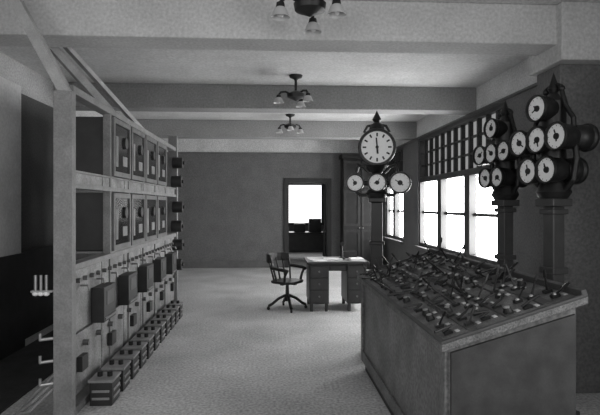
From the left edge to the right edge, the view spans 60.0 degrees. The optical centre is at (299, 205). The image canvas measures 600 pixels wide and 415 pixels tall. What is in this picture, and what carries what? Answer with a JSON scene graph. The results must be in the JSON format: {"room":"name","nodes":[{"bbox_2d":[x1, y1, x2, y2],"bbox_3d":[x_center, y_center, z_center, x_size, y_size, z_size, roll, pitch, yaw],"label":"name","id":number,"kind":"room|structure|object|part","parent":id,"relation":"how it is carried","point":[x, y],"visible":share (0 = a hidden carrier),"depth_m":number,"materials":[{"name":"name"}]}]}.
{"room":"electrical room","nodes":[
{"label":"electrical room","id":0,"kind":"room"},
{"bbox_2d":[0,52,137,250],"bbox_3d":[-3.617,-0.040,8.005,0.300,3.340,20.200,0,0,-3],"label":"wall","id":1,"kind":"structure","parent":0,"point":[37,90],"depth_m":6.69,"materials":[{"name":"paint"}]},
{"bbox_2d":[0,76,20,256],"bbox_3d":[-3.250,0.130,5.547,0.150,3.000,0.850,0,0,-3],"label":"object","id":2,"kind":"structure","parent":1,"relation":"attached to","point":[10,92],"depth_m":5.72,"materials":[{"name":"paint"}]},
{"bbox_2d":[0,245,99,360],"bbox_3d":[-3.250,1.090,5.808,0.180,1.080,15.170,0,0,-3],"label":"trim","id":3,"kind":"structure","parent":1,"relation":"attached to","point":[23,314],"depth_m":5.93,"materials":[{"name":"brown wood"}]},
{"bbox_2d":[162,139,383,260],"bbox_3d":[-0.789,-0.040,13.677,6.000,3.340,0.200,0,0,-3],"label":"wall","id":4,"kind":"structure","parent":0,"point":[234,203],"depth_m":13.54,"materials":[{"name":"paint"}]},
{"bbox_2d":[183,261,282,267],"bbox_3d":[-0.782,1.540,13.565,6.000,0.180,0.025,0,0,-3],"label":"baseboard","id":5,"kind":"structure","parent":4,"relation":"attached to","point":[187,264],"depth_m":13.49,"materials":[{"name":"grey wood"}]},
{"bbox_2d":[167,152,358,154],"bbox_3d":[-0.787,-1.345,13.562,5.990,0.050,0.030,0,0,-3],"label":"trim","id":6,"kind":"structure","parent":4,"relation":"attached to","point":[262,153],"depth_m":13.54,"materials":[{"name":"grey wood"}]},
{"bbox_2d":[284,178,331,267],"bbox_3d":[0.196,0.465,13.714,1.250,2.330,0.240,0,0,-3],"label":"trim","id":7,"kind":"structure","parent":4,"relation":"attached to","point":[328,181],"depth_m":13.60,"materials":[{"name":"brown wood"}]},
{"bbox_2d":[0,252,599,414],"bbox_3d":[-0.472,1.680,8.186,6.600,0.100,20.200,0,0,-3],"label":"floor","id":8,"kind":"structure","parent":0,"point":[227,353],"depth_m":5.46,"materials":[{"name":"concrete"}]},
{"bbox_2d":[0,323,89,413],"bbox_3d":[-2.722,1.624,4.651,0.700,0.012,7.600,0,0,-3],"label":"rubber mat","id":9,"kind":"object","parent":8,"relation":"on","point":[20,372],"visible":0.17,"depth_m":5.09,"materials":[{"name":"black rubber"}]},
{"bbox_2d":[8,0,184,414],"bbox_3d":[-2.127,-0.048,6.172,0.838,3.353,4.645,0,0,-1],"label":"switchboard","id":10,"kind":"object","parent":8,"relation":"on","point":[118,290],"visible":0.96,"depth_m":4.96,"materials":[{"name":"paint"}]},
{"bbox_3d":[-2.081,0.255,6.210,0.440,2.750,4.560,0,0,-3],"label":"frame","id":11,"kind":"part","parent":10,"relation":"part of","materials":[{"name":"grey metal"}]},
{"bbox_2d":[88,300,182,405],"bbox_3d":[-1.714,1.505,5.921,0.200,0.250,3.440,0,0,-3],"label":"boxes","id":12,"kind":"object","parent":8,"relation":"on","point":[106,385],"visible":1,"depth_m":4.94,"materials":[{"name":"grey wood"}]},
{"bbox_2d":[266,252,307,312],"bbox_3d":[-0.241,1.198,8.178,0.574,0.865,0.592,0,0,32],"label":"swivel armchair","id":13,"kind":"object","parent":8,"relation":"on","point":[270,257],"visible":1,"depth_m":8.13,"materials":[{"name":"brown wood"}]},
{"bbox_3d":[-0.200,1.195,8.152,0.436,0.040,0.475,0,0,32],"label":"seat","id":14,"kind":"part","parent":13,"relation":"part of","materials":[{"name":"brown wood"}]},
{"bbox_2d":[289,219,325,256],"bbox_3d":[0.160,1.030,16.336,1.400,1.200,0.800,0,0,-3],"label":"table","id":15,"kind":"object","parent":8,"relation":"on","point":[299,239],"visible":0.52,"depth_m":16.01,"materials":[{"name":"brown wood"}]},
{"bbox_3d":[0.160,1.235,16.336,1.400,0.790,0.800,0,0,-3],"label":"table frame","id":16,"kind":"part","parent":15,"relation":"part of","materials":[{"name":"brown wood"}]},
{"bbox_2d":[324,185,324,256],"bbox_3d":[0.673,0.535,14.385,0.040,2.170,0.950,0,0,3],"label":"leaf","id":17,"kind":"object","parent":8,"relation":"on","point":[324,185],"visible":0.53,"depth_m":13.91,"materials":[{"name":"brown wood"}]},
{"bbox_2d":[323,190,323,256],"bbox_3d":[0.648,0.505,14.386,0.012,1.850,0.710,0,0,3],"label":"panels","id":18,"kind":"object","parent":17,"relation":"attached to","point":[323,190],"visible":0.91,"depth_m":14.03,"materials":[{"name":"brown wood"}]},
{"bbox_2d":[304,241,369,311],"bbox_3d":[0.563,1.101,8.296,0.960,1.057,0.800,0,0,-3],"label":"desk","id":19,"kind":"object","parent":8,"relation":"on","point":[349,264],"visible":0.94,"depth_m":7.96,"materials":[{"name":"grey wood"}]},
{"bbox_2d":[339,154,371,268],"bbox_3d":[1.531,0.170,13.411,1.000,2.920,0.540,0,0,-3],"label":"tall cabinet","id":20,"kind":"object","parent":8,"relation":"on","point":[355,211],"visible":0.68,"depth_m":13.18,"materials":[{"name":"wood"}]},
{"bbox_2d":[346,111,411,269],"bbox_3d":[0.851,0.300,5.651,0.698,2.660,0.290,0,0,7],"label":"clock","id":21,"kind":"object","parent":8,"relation":"on","point":[377,145],"visible":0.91,"depth_m":5.57,"materials":[{"name":"black metal"}]},
{"bbox_2d":[358,128,395,164],"bbox_3d":[0.834,-0.620,5.643,0.408,0.408,0.210,0,0,7],"label":"clock","id":22,"kind":"object","parent":21,"relation":"on","point":[377,146],"depth_m":5.56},
{"bbox_2d":[357,237,587,414],"bbox_3d":[1.001,0.968,3.950,0.827,1.325,2.593,0,0,-3],"label":"control console","id":23,"kind":"object","parent":8,"relation":"on","point":[443,333],"visible":1,"depth_m":2.90,"materials":[{"name":"grey metal"}]},
{"bbox_3d":[1.026,0.571,3.946,0.771,0.276,2.581,0,0,-3],"label":"edge moulding","id":24,"kind":"part","parent":23,"relation":"part of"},
{"bbox_3d":[1.107,1.050,2.698,0.660,0.960,0.020,0,0,-3],"label":"panel","id":25,"kind":"part","parent":23,"relation":"part of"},
{"bbox_2d":[472,101,536,269],"bbox_3d":[1.982,0.300,5.068,0.320,2.660,0.554,0,0,-17],"label":"stand","id":26,"kind":"object","parent":8,"relation":"on","point":[502,178],"visible":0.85,"depth_m":5.01,"materials":[{"name":"paint"}]},
{"bbox_2d":[508,73,599,414],"bbox_3d":[1.952,0.300,4.034,0.320,2.660,0.596,0,0,-18],"label":"stand","id":27,"kind":"object","parent":8,"relation":"on","point":[553,175],"visible":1,"depth_m":3.96,"materials":[{"name":"paint"}]},
{"bbox_2d":[0,0,599,139],"bbox_3d":[-0.472,-1.785,8.186,6.600,0.150,20.200,0,0,-3],"label":"ceiling","id":28,"kind":"structure","parent":0,"point":[111,65],"depth_m":6.56,"materials":[{"name":"paint"}]},
{"bbox_2d":[276,114,303,133],"bbox_3d":[-0.137,-1.541,9.837,0.485,0.337,0.536,0,0,-33],"label":"ceiling light fixture","id":29,"kind":"object","parent":28,"relation":"hanging from","point":[289,126],"depth_m":9.78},
{"bbox_2d":[274,74,312,107],"bbox_3d":[-0.111,-1.521,6.845,0.485,0.377,0.536,0,0,-13],"label":"ceiling light fixture","id":30,"kind":"object","parent":28,"relation":"hanging from","point":[295,95],"depth_m":6.79,"materials":[{"name":"black metal"}]},
{"bbox_2d":[271,0,345,34],"bbox_3d":[0.019,-1.521,3.768,0.485,0.377,0.536,0,0,-23],"label":"ceiling light fixture","id":31,"kind":"object","parent":28,"relation":"hanging from","point":[310,8],"depth_m":3.71,"materials":[{"name":"white glass"}]},
{"bbox_2d":[289,183,325,251],"bbox_3d":[-1.045,-0.040,18.120,6.000,3.340,0.300,0,0,-3],"label":"wall","id":32,"kind":"structure","parent":0,"point":[291,227],"depth_m":18.05,"materials":[{"name":"paint"}]},
{"bbox_2d":[289,183,323,224],"bbox_3d":[0.114,-0.040,18.006,1.420,1.460,0.060,0,0,-3],"label":"frame","id":33,"kind":"object","parent":32,"relation":"attached to","point":[321,184],"visible":0.34,"depth_m":18.01,"materials":[{"name":"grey wood"}]},
{"bbox_2d":[289,185,320,222],"bbox_3d":[0.113,-0.045,18.024,1.300,1.350,0.015,0,0,-3],"label":"pane","id":34,"kind":"object","parent":33,"relation":"in","point":[304,200],"visible":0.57,"depth_m":18.02,"materials":[{"name":"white glass"}]},
{"bbox_2d":[384,59,536,275],"bbox_3d":[2.673,-0.040,8.368,0.300,3.340,20.200,0,0,-3],"label":"wall","id":35,"kind":"structure","parent":0,"point":[516,78],"depth_m":6.84,"materials":[{"name":"paint"}]},
{"bbox_2d":[54,82,475,114],"bbox_3d":[-0.436,-1.540,7.557,6.000,0.340,0.340,0,0,-3],"label":"ceiling beam","id":36,"kind":"structure","parent":35,"relation":"attached to","point":[148,97],"depth_m":7.42,"materials":[{"name":"paint"}]},
{"bbox_2d":[136,119,416,139],"bbox_3d":[-0.614,-1.540,10.652,6.000,0.340,0.340,0,0,-3],"label":"ceiling beam","id":37,"kind":"structure","parent":35,"relation":"attached to","point":[162,128],"depth_m":10.50,"materials":[{"name":"paint"}]},
{"bbox_2d":[0,0,556,54],"bbox_3d":[-0.257,-1.540,4.463,6.000,0.340,0.340,0,0,-3],"label":"ceiling beam","id":38,"kind":"structure","parent":35,"relation":"attached to","point":[248,25],"depth_m":4.33,"materials":[{"name":"paint"}]},
{"bbox_2d":[383,237,403,243],"bbox_3d":[2.247,0.845,12.625,0.100,0.050,1.870,0,0,-3],"label":"sill","id":39,"kind":"structure","parent":35,"relation":"attached to","point":[386,238],"depth_m":12.36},
{"bbox_2d":[386,147,402,240],"bbox_3d":[2.347,-0.255,12.631,0.140,2.150,1.750,0,0,-3],"label":"frame","id":40,"kind":"object","parent":35,"relation":"attached to","point":[396,199],"visible":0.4,"depth_m":12.55,"materials":[{"name":"paint"}]},
{"bbox_2d":[388,150,402,176],"bbox_3d":[2.347,-0.910,12.631,0.060,0.720,1.610,0,0,-3],"label":"muntins","id":41,"kind":"object","parent":35,"relation":"attached to","point":[397,159],"visible":0.42,"depth_m":12.58,"materials":[{"name":"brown wood"}]},
{"bbox_2d":[391,190,402,236],"bbox_3d":[2.399,0.135,12.634,0.015,1.270,1.650,0,0,-3],"label":"pane","id":42,"kind":"object","parent":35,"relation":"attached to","point":[401,195],"visible":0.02,"depth_m":12.43,"materials":[{"name":"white glass"}]},
{"bbox_2d":[413,245,428,251],"bbox_3d":[2.479,0.845,8.607,0.100,0.050,4.020,0,0,-3],"label":"sill","id":43,"kind":"structure","parent":35,"relation":"attached to","point":[414,246],"depth_m":10.11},
{"bbox_2d":[422,211,496,217],"bbox_3d":[2.599,0.145,8.614,0.040,0.050,3.760,0,0,-3],"label":"meeting rail","id":44,"kind":"object","parent":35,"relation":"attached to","point":[423,212],"visible":0.64,"depth_m":8.39,"materials":[{"name":"paint"}]},
{"bbox_2d":[425,175,496,259],"bbox_3d":[2.631,0.135,8.616,0.015,1.270,3.800,0,0,-3],"label":"pane","id":45,"kind":"object","parent":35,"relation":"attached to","point":[486,226],"visible":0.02,"depth_m":8.56,"materials":[{"name":"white glass"}]},
{"bbox_2d":[421,110,500,176],"bbox_3d":[2.579,-0.910,8.613,0.060,0.720,3.760,0,0,-3],"label":"muntins","id":46,"kind":"object","parent":35,"relation":"attached to","point":[480,133],"visible":0.59,"depth_m":8.63,"materials":[{"name":"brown wood"}]},
{"bbox_2d":[419,103,503,264],"bbox_3d":[2.579,-0.255,8.613,0.140,2.150,3.900,0,0,-3],"label":"frame","id":47,"kind":"object","parent":35,"relation":"attached to","point":[470,178],"visible":0.63,"depth_m":8.50,"materials":[{"name":"paint"}]},
{"bbox_2d":[428,113,495,175],"bbox_3d":[2.631,-0.895,8.616,0.015,0.790,3.800,0,0,-3],"label":"pane","id":48,"kind":"object","parent":35,"relation":"attached to","point":[493,115],"visible":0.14,"depth_m":8.56,"materials":[{"name":"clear glass"}]},
{"bbox_2d":[396,82,536,148],"bbox_3d":[2.453,-1.355,9.317,0.030,0.030,8.800,0,0,-3],"label":"trim","id":49,"kind":"structure","parent":35,"relation":"attached to","point":[534,84],"depth_m":7.42,"materials":[{"name":"grey wood"}]},
{"bbox_2d":[528,1,599,75],"bbox_3d":[2.456,-1.465,4.659,0.560,0.490,0.580,0,0,-3],"label":"beam","id":50,"kind":"structure","parent":35,"relation":"attached to","point":[578,23],"depth_m":4.37,"materials":[{"name":"paint"}]},
{"bbox_2d":[537,64,599,392],"bbox_3d":[2.483,0.205,4.701,0.500,2.850,0.400,0,0,-3],"label":"pillar","id":51,"kind":"structure","parent":35,"relation":"attached to","point":[581,82],"depth_m":4.50,"materials":[{"name":"paint"}]}
]}

